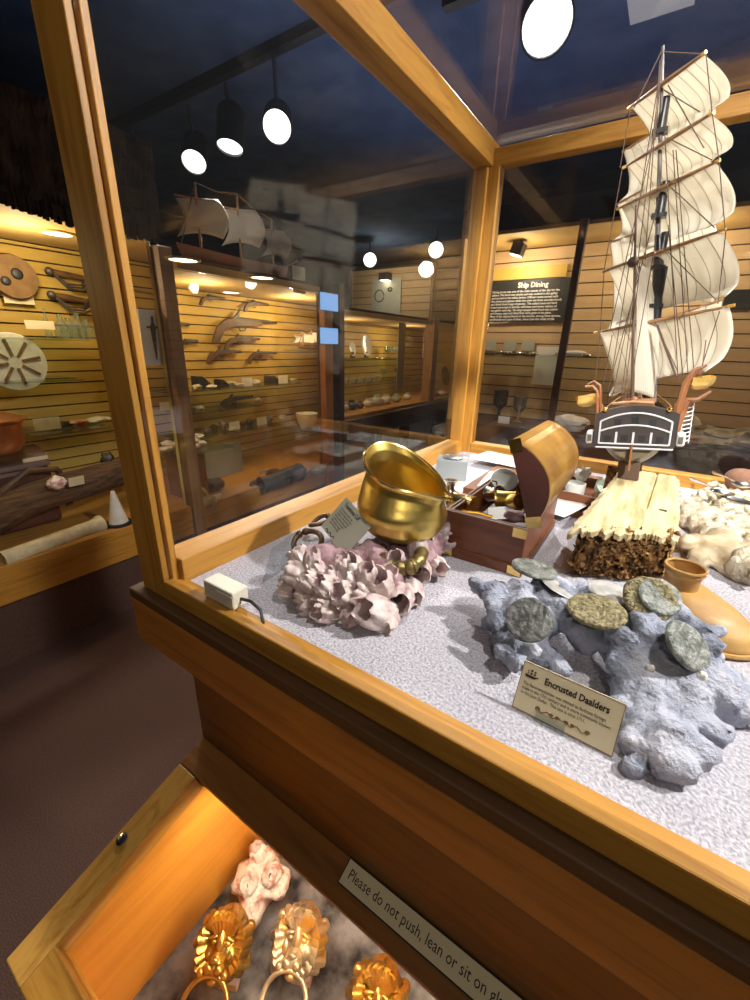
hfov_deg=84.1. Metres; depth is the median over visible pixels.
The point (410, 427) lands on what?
base cabinet
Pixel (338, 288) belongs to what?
timber post
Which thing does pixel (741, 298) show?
plaque
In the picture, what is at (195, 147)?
track spotlight
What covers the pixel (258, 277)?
recessed light
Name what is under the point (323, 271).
wall
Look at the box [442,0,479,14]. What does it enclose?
track
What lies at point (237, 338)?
flintlock pistol
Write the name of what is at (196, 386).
fragment
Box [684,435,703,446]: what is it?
rock
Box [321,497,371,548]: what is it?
card
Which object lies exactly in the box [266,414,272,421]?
small find
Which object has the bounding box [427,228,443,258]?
track spotlight
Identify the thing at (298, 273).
card
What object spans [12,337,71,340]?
glass shelf
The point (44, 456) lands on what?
card
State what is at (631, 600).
coin
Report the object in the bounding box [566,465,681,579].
block
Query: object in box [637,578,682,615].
coin
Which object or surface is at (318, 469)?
rock
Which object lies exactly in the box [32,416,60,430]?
card
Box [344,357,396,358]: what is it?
glass shelf
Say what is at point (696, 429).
rock
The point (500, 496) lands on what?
mug
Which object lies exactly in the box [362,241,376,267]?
track spotlight
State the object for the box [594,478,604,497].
bowl
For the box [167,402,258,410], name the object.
glass shelf
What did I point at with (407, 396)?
vessel
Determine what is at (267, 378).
box
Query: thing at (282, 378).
card
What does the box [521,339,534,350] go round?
card
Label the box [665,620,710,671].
coin
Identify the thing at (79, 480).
card
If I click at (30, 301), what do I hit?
card
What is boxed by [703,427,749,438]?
rock
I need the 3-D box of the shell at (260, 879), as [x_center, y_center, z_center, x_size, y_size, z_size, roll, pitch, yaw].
[-0.173,0.558,0.603,0.091,0.076,0.079,-15,26,-38]
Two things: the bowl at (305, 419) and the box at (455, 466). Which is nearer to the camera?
the box at (455, 466)
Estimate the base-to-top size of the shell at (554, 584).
0.013 m
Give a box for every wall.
[150,210,367,306]
[434,268,459,389]
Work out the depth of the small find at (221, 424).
2.67 m
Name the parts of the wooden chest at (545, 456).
rim molding, plinth molding, lid, domed lid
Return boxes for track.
[107,0,395,129]
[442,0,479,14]
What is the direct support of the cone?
on the display case at (47, 597)
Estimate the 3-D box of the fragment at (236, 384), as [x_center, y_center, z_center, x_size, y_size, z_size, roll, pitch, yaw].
[-0.866,-0.734,2.655,0.049,0.026,0.063,14,24,31]
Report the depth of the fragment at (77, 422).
1.99 m
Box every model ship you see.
[174,181,297,277]
[294,329,316,349]
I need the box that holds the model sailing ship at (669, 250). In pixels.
[575,45,739,480]
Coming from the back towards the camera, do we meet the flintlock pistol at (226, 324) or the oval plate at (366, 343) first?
the oval plate at (366, 343)
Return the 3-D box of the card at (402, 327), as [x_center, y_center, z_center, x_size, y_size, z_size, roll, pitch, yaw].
[0.227,-1.258,3.633,0.003,0.576,0.119,14,24,31]
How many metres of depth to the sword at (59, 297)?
1.93 m
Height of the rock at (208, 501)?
0.065 m
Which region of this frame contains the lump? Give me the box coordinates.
[504,509,525,522]
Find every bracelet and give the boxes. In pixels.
[291,528,323,549]
[308,513,330,527]
[379,542,428,575]
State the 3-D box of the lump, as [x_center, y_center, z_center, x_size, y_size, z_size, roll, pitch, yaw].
[0.166,0.019,0.495,0.027,0.015,0.020,14,24,31]
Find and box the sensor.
[204,573,264,623]
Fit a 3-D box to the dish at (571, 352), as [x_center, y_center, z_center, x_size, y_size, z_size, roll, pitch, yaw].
[1.351,-0.990,2.801,0.140,0.036,0.024,14,24,31]
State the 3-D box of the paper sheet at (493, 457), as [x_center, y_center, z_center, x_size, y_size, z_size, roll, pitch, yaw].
[0.322,-0.083,0.922,0.200,0.003,0.100,17,26,36]
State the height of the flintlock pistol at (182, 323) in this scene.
0.053 m
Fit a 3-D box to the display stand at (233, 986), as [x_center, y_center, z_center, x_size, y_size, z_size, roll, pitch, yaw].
[-0.186,0.600,0.542,0.026,0.036,0.042,3,20,4]
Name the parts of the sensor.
plate, cord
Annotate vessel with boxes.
[344,402,348,410]
[347,400,357,409]
[357,401,363,407]
[363,399,372,406]
[371,394,382,405]
[382,394,391,403]
[392,393,400,401]
[403,393,410,399]
[493,390,508,419]
[513,396,526,422]
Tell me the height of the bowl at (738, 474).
0.074 m
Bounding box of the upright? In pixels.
[547,218,589,421]
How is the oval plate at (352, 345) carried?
on the glass shelf at (344, 357)
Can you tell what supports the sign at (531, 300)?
attached to the display case at (549, 227)
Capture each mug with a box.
[448,492,478,510]
[494,490,518,506]
[505,493,524,512]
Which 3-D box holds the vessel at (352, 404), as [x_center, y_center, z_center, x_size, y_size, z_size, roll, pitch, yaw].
[-0.185,-0.765,3.347,0.090,0.072,0.090,14,24,31]
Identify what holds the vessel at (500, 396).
on the display case at (549, 227)
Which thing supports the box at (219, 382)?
on the glass shelf at (262, 384)
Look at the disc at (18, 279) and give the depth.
1.75 m
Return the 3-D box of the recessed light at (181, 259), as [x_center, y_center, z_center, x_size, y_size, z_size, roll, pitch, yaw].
[-0.706,-0.883,1.530,0.124,0.006,0.124,14,24,31]
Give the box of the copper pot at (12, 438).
[0,412,26,454]
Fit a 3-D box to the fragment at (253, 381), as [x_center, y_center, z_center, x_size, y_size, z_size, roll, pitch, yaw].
[-0.806,-0.802,2.833,0.049,0.034,0.064,14,24,31]
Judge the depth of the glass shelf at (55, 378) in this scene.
1.79 m
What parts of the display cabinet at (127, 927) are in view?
door rail, door rail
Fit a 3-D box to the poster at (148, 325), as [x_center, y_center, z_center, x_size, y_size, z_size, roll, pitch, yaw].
[-0.938,-0.688,1.766,0.017,0.220,0.110,14,24,31]
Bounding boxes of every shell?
[159,446,172,451]
[160,440,171,445]
[195,433,203,438]
[196,440,206,445]
[231,839,290,934]
[677,529,742,574]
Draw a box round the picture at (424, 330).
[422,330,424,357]
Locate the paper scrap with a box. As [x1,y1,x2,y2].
[488,505,521,519]
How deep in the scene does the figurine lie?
1.99 m
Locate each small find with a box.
[202,427,210,432]
[210,424,217,431]
[218,420,225,429]
[239,421,246,426]
[246,419,252,425]
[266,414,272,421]
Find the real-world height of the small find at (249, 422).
0.046 m
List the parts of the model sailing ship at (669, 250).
deck railing, transom trim, deck railing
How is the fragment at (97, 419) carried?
on the glass shelf
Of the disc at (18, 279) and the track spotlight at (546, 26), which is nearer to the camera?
the track spotlight at (546, 26)
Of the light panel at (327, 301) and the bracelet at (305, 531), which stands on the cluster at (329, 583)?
the bracelet at (305, 531)
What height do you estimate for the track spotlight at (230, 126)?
0.255 m
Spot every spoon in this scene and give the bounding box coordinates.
[690,477,734,496]
[712,471,749,487]
[721,496,749,505]
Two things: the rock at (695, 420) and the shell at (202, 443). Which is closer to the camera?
the shell at (202, 443)
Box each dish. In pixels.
[438,390,445,394]
[566,350,586,355]
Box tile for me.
[627,0,694,24]
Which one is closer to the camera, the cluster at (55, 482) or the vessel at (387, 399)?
the cluster at (55, 482)
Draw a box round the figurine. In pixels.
[100,452,114,462]
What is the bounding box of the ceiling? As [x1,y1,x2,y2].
[0,0,749,269]
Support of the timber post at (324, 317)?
on the floor
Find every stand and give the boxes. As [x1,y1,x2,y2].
[164,447,208,497]
[217,978,240,991]
[291,976,312,987]
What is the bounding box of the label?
[512,660,626,756]
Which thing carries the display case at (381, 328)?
on the floor
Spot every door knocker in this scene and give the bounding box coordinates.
[181,902,255,999]
[259,899,329,999]
[345,953,409,999]
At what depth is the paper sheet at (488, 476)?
0.80 m
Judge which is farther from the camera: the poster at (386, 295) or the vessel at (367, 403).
the poster at (386, 295)
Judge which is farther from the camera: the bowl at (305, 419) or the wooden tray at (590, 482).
the bowl at (305, 419)
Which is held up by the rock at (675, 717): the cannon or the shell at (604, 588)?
the shell at (604, 588)
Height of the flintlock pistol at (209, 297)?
0.067 m
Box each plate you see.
[350,342,355,357]
[362,335,371,357]
[441,366,449,385]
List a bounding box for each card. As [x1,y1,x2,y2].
[2,294,34,304]
[22,455,47,462]
[24,320,54,329]
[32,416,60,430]
[68,476,84,486]
[159,402,169,410]
[229,421,239,428]
[242,378,251,385]
[257,416,266,425]
[278,375,287,382]
[292,265,305,293]
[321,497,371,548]
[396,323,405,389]
[485,339,496,350]
[498,416,509,423]
[503,339,516,350]
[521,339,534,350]
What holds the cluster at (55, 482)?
on the driftwood log
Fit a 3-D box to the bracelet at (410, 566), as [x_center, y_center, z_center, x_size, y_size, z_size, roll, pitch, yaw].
[0.028,0.057,0.449,0.066,0.024,0.069,14,24,31]
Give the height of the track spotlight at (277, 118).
0.291 m
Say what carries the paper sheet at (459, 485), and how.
on the display case at (565, 875)
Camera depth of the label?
0.29 m
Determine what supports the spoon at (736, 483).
on the coral
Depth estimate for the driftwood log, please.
1.74 m
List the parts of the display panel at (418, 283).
trim, trim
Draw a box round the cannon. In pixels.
[256,463,306,493]
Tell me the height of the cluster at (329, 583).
0.068 m
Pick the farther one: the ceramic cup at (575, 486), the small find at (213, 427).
the small find at (213, 427)
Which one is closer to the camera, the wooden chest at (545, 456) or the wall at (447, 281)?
the wooden chest at (545, 456)
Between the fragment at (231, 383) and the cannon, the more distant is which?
the fragment at (231, 383)
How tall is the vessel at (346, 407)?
0.064 m
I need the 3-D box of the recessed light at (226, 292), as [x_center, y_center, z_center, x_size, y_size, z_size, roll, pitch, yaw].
[-0.868,-1.252,2.510,0.124,0.006,0.124,14,24,31]
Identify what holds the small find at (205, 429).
on the glass shelf
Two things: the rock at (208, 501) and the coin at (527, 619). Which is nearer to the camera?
the coin at (527, 619)
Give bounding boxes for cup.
[483,480,504,501]
[564,480,585,494]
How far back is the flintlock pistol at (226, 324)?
2.69 m
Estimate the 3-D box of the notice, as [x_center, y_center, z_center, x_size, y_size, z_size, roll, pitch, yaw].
[1.220,-0.961,2.984,0.150,0.260,0.004,14,24,31]
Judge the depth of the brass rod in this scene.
0.52 m
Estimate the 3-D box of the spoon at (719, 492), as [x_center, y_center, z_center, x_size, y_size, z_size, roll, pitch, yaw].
[0.527,-0.020,0.652,0.025,0.013,0.113,7,21,15]
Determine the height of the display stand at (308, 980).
0.036 m
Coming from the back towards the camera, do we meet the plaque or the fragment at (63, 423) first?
the plaque
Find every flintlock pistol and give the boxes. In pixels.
[180,322,189,325]
[183,339,198,344]
[199,294,224,304]
[206,347,241,363]
[211,311,276,343]
[218,394,252,411]
[224,334,259,350]
[243,300,268,311]
[247,349,276,363]
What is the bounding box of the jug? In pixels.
[663,558,749,660]
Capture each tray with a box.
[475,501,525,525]
[558,474,597,509]
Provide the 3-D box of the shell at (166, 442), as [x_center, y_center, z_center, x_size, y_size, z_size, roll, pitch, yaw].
[-1.051,-0.288,2.099,0.059,0.028,0.056,3,20,3]
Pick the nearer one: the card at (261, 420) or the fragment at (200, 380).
the fragment at (200, 380)
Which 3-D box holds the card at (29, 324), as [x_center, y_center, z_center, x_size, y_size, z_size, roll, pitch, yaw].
[-1.404,-0.734,1.744,0.003,0.034,0.104,14,24,31]
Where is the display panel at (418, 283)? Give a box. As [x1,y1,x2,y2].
[349,261,437,318]
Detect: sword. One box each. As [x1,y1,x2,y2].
[44,267,152,294]
[46,290,137,313]
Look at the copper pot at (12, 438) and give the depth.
1.64 m
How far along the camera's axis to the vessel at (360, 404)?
3.41 m
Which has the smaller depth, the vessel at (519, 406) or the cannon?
the cannon
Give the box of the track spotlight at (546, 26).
[520,0,574,60]
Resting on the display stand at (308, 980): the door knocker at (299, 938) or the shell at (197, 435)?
the door knocker at (299, 938)
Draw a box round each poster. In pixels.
[137,309,162,364]
[372,277,401,314]
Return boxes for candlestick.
[445,478,457,508]
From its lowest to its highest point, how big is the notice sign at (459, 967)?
0.008 m
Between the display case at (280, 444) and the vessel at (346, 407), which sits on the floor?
the display case at (280, 444)
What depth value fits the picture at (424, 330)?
3.92 m
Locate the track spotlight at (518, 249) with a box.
[509,240,526,257]
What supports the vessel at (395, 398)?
on the display case at (381, 328)
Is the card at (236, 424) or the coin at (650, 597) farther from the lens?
the card at (236, 424)
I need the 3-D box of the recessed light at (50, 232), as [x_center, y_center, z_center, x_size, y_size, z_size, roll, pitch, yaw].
[-1.246,-1.043,1.631,0.124,0.006,0.124,14,24,31]
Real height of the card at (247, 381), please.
0.052 m
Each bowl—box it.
[490,468,517,490]
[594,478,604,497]
[709,488,734,496]
[730,481,749,487]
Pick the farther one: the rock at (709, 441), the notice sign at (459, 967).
the rock at (709, 441)
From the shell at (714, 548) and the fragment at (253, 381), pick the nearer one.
the shell at (714, 548)
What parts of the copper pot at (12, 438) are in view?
pot lid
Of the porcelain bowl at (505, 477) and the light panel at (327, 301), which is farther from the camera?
the light panel at (327, 301)
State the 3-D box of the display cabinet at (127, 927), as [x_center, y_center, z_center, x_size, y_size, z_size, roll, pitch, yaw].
[0.274,0.775,0.312,1.300,0.644,0.379,14,24,31]
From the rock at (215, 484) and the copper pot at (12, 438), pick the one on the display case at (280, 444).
the rock at (215, 484)
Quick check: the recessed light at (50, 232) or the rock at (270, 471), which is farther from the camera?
the rock at (270, 471)
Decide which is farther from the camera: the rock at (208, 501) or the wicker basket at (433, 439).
the wicker basket at (433, 439)
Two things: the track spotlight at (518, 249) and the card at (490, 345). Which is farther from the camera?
the card at (490, 345)
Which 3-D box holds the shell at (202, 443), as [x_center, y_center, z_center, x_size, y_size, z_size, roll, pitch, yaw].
[-0.930,-0.305,2.227,0.065,0.028,0.052,14,24,31]
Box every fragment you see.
[60,421,72,427]
[69,419,88,425]
[86,416,111,423]
[192,384,201,389]
[194,406,204,409]
[206,384,216,388]
[227,381,235,385]
[227,427,236,430]
[235,383,244,386]
[252,380,260,383]
[253,397,261,401]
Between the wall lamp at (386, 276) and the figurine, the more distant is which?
the wall lamp at (386, 276)
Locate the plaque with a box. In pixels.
[722,290,749,309]
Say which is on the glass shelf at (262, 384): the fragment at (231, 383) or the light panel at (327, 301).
the fragment at (231, 383)
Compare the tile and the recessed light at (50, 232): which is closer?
the tile
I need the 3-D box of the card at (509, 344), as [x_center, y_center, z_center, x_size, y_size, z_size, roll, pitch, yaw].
[0.998,-1.146,3.075,0.090,0.080,0.003,14,24,31]
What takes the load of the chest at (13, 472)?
on the display case at (47, 597)
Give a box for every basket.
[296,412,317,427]
[427,433,443,446]
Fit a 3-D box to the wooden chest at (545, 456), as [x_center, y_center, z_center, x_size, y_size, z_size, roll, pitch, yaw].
[0.185,-0.019,0.551,0.117,0.162,0.183,14,24,31]
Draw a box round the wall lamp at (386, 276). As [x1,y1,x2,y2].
[379,272,391,280]
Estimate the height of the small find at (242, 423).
0.037 m
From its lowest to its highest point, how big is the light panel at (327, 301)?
0.100 m
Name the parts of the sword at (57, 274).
blade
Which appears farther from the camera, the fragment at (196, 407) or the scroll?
the fragment at (196, 407)
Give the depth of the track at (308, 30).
1.79 m
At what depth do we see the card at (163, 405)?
2.29 m
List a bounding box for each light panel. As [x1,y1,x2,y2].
[318,291,337,311]
[318,327,337,344]
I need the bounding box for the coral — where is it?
[678,481,749,585]
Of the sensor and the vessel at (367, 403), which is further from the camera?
the vessel at (367, 403)
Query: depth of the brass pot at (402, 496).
0.44 m
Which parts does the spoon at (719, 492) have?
spoon handle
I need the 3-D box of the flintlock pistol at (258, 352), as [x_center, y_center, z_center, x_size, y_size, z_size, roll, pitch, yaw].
[-0.797,-1.013,2.937,0.024,0.097,0.264,14,24,31]
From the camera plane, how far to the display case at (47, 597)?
1.75 m
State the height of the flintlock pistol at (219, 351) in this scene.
0.101 m
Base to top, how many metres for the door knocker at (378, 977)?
0.067 m
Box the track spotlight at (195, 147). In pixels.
[181,104,208,175]
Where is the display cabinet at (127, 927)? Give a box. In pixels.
[6,737,524,999]
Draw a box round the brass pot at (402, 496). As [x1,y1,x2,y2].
[357,441,452,543]
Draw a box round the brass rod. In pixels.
[462,509,492,517]
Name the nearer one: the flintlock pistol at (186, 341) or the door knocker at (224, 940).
the door knocker at (224, 940)
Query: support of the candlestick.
on the display case at (565, 875)
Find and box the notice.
[532,346,558,384]
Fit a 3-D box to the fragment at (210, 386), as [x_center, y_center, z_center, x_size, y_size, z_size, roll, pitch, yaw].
[-0.985,-0.685,2.513,0.049,0.027,0.074,14,24,31]
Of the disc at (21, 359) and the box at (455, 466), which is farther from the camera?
the disc at (21, 359)
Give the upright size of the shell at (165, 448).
0.026 m
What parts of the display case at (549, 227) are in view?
panel, rail, slat wall panel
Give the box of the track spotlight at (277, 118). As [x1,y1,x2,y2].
[262,54,292,145]
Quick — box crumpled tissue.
[574,466,591,480]
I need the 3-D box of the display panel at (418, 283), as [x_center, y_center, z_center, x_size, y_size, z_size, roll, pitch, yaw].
[0.171,-1.959,5.583,1.260,2.090,0.080,14,24,31]
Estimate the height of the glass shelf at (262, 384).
0.008 m
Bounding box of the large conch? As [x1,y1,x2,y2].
[432,423,444,437]
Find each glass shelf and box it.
[0,375,83,383]
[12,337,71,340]
[151,381,300,393]
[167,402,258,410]
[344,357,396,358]
[344,377,407,384]
[490,353,600,357]
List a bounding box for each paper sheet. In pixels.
[443,479,470,491]
[469,451,514,467]
[477,471,493,485]
[555,498,587,516]
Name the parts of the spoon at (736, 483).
spoon handle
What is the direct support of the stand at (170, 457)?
on the display case at (47, 597)
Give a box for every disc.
[0,253,38,299]
[0,332,46,390]
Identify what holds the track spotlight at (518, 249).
attached to the display case at (549, 227)
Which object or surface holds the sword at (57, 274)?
attached to the display case at (47, 597)
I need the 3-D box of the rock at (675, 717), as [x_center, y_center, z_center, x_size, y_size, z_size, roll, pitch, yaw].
[0.183,0.113,0.350,0.162,0.077,0.212,-11,24,-30]
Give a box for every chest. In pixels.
[0,444,72,535]
[442,420,578,576]
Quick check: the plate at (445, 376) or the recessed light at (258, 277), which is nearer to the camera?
the recessed light at (258, 277)
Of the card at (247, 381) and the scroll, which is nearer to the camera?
the scroll
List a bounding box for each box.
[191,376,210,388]
[214,379,228,386]
[264,375,277,382]
[436,454,467,480]
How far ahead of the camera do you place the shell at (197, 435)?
2.26 m
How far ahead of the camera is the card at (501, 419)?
2.92 m
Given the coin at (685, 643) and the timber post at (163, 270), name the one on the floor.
the timber post at (163, 270)
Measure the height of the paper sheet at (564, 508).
0.002 m
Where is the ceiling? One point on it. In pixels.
(357, 167)
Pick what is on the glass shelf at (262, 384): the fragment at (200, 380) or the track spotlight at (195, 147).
the fragment at (200, 380)
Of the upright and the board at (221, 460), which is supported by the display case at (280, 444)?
the board at (221, 460)
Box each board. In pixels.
[204,441,242,478]
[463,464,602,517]
[493,264,568,280]
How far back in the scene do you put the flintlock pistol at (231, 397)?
2.80 m
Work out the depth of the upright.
2.41 m
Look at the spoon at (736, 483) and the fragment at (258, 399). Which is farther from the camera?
the fragment at (258, 399)
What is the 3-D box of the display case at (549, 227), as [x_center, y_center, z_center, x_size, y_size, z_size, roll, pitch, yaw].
[2.197,-0.566,2.183,3.680,1.950,0.520,14,24,31]
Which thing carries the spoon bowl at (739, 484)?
on the spoon at (736, 483)
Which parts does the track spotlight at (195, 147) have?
stem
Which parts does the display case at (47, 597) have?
slat wall panel, rail, panel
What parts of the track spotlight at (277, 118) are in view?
stem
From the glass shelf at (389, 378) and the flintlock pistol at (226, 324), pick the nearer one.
the flintlock pistol at (226, 324)
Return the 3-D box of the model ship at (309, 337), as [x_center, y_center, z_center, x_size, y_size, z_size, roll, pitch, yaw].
[-0.454,-1.174,3.042,0.174,0.143,0.314,14,24,31]
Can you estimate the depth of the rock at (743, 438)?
2.23 m
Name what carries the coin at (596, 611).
on the rock at (675, 717)
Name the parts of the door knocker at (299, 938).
ring handle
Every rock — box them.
[201,487,207,495]
[203,494,217,508]
[207,477,224,491]
[249,479,256,486]
[265,468,279,474]
[310,464,325,474]
[468,574,749,785]
[554,414,589,431]
[682,413,700,428]
[682,423,719,435]
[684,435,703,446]
[695,435,746,449]
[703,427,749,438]
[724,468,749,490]
[728,431,749,452]
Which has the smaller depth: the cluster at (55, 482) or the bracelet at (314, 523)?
the bracelet at (314, 523)
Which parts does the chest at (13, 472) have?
trunk lid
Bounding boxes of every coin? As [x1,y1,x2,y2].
[505,597,552,642]
[512,558,556,580]
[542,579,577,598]
[566,593,627,629]
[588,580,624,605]
[623,576,676,620]
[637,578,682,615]
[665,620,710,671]
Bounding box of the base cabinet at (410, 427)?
[342,399,451,478]
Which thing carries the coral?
on the display case at (565, 875)
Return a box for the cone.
[106,491,131,529]
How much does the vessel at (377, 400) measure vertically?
0.088 m
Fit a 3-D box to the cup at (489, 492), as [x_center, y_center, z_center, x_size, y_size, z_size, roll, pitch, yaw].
[0.168,-0.011,0.586,0.022,0.032,0.028,-11,24,-31]
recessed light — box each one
[37,229,75,237]
[164,256,200,262]
[220,291,241,293]
[248,275,275,279]
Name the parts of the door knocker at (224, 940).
ring handle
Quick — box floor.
[0,607,202,999]
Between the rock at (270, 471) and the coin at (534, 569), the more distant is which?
the rock at (270, 471)
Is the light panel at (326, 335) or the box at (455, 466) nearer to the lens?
the box at (455, 466)
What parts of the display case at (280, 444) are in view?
slat wall panel, rail, panel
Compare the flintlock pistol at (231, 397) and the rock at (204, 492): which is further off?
the flintlock pistol at (231, 397)
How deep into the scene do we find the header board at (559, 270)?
2.87 m
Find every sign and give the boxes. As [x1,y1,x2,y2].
[337,857,523,999]
[488,277,570,322]
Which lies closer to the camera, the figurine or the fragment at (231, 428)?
the figurine
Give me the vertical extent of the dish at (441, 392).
0.045 m
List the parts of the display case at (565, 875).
corner post, rail, rail, under panel, rail, corner post, rail, rail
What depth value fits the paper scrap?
0.52 m
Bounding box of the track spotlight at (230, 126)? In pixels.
[216,82,244,157]
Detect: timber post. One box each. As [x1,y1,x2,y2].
[150,245,206,537]
[317,296,333,486]
[332,283,344,482]
[421,319,438,402]
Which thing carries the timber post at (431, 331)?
attached to the display case at (381, 328)
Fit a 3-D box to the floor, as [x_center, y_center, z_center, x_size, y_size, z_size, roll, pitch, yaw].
[1.083,0.572,1.985,8.400,0.100,9.200,14,24,31]
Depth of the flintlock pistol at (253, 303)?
2.78 m
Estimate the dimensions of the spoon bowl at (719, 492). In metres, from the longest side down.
0.046 x 0.025 x 0.007 m
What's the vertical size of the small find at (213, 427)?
0.047 m
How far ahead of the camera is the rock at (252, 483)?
2.39 m
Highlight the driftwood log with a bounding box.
[0,456,123,532]
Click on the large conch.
(439, 429)
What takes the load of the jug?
on the display case at (565, 875)
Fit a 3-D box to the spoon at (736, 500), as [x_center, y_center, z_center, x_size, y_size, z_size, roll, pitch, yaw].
[0.552,0.011,0.585,0.025,0.011,0.113,-17,27,-41]
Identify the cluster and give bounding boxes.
[46,475,66,489]
[276,522,455,634]
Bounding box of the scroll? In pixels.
[0,515,106,564]
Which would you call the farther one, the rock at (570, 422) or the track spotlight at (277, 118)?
the rock at (570, 422)
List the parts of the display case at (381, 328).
slat wall panel, rail, panel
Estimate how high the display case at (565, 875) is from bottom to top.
1.559 m
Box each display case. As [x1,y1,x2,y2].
[0,81,194,668]
[31,0,749,999]
[172,255,324,531]
[344,307,454,419]
[444,167,749,476]
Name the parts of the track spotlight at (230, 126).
stem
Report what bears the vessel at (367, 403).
on the display case at (381, 328)
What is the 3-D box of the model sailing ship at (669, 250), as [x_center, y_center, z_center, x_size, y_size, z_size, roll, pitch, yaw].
[0.424,-0.309,0.613,0.186,0.519,0.315,11,22,24]
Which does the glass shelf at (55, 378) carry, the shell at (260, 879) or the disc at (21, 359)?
the disc at (21, 359)
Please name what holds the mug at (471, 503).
in the wooden chest at (545, 456)
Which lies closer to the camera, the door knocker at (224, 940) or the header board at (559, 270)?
the door knocker at (224, 940)
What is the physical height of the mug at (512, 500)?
0.028 m
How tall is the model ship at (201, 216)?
0.362 m
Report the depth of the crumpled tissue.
0.73 m

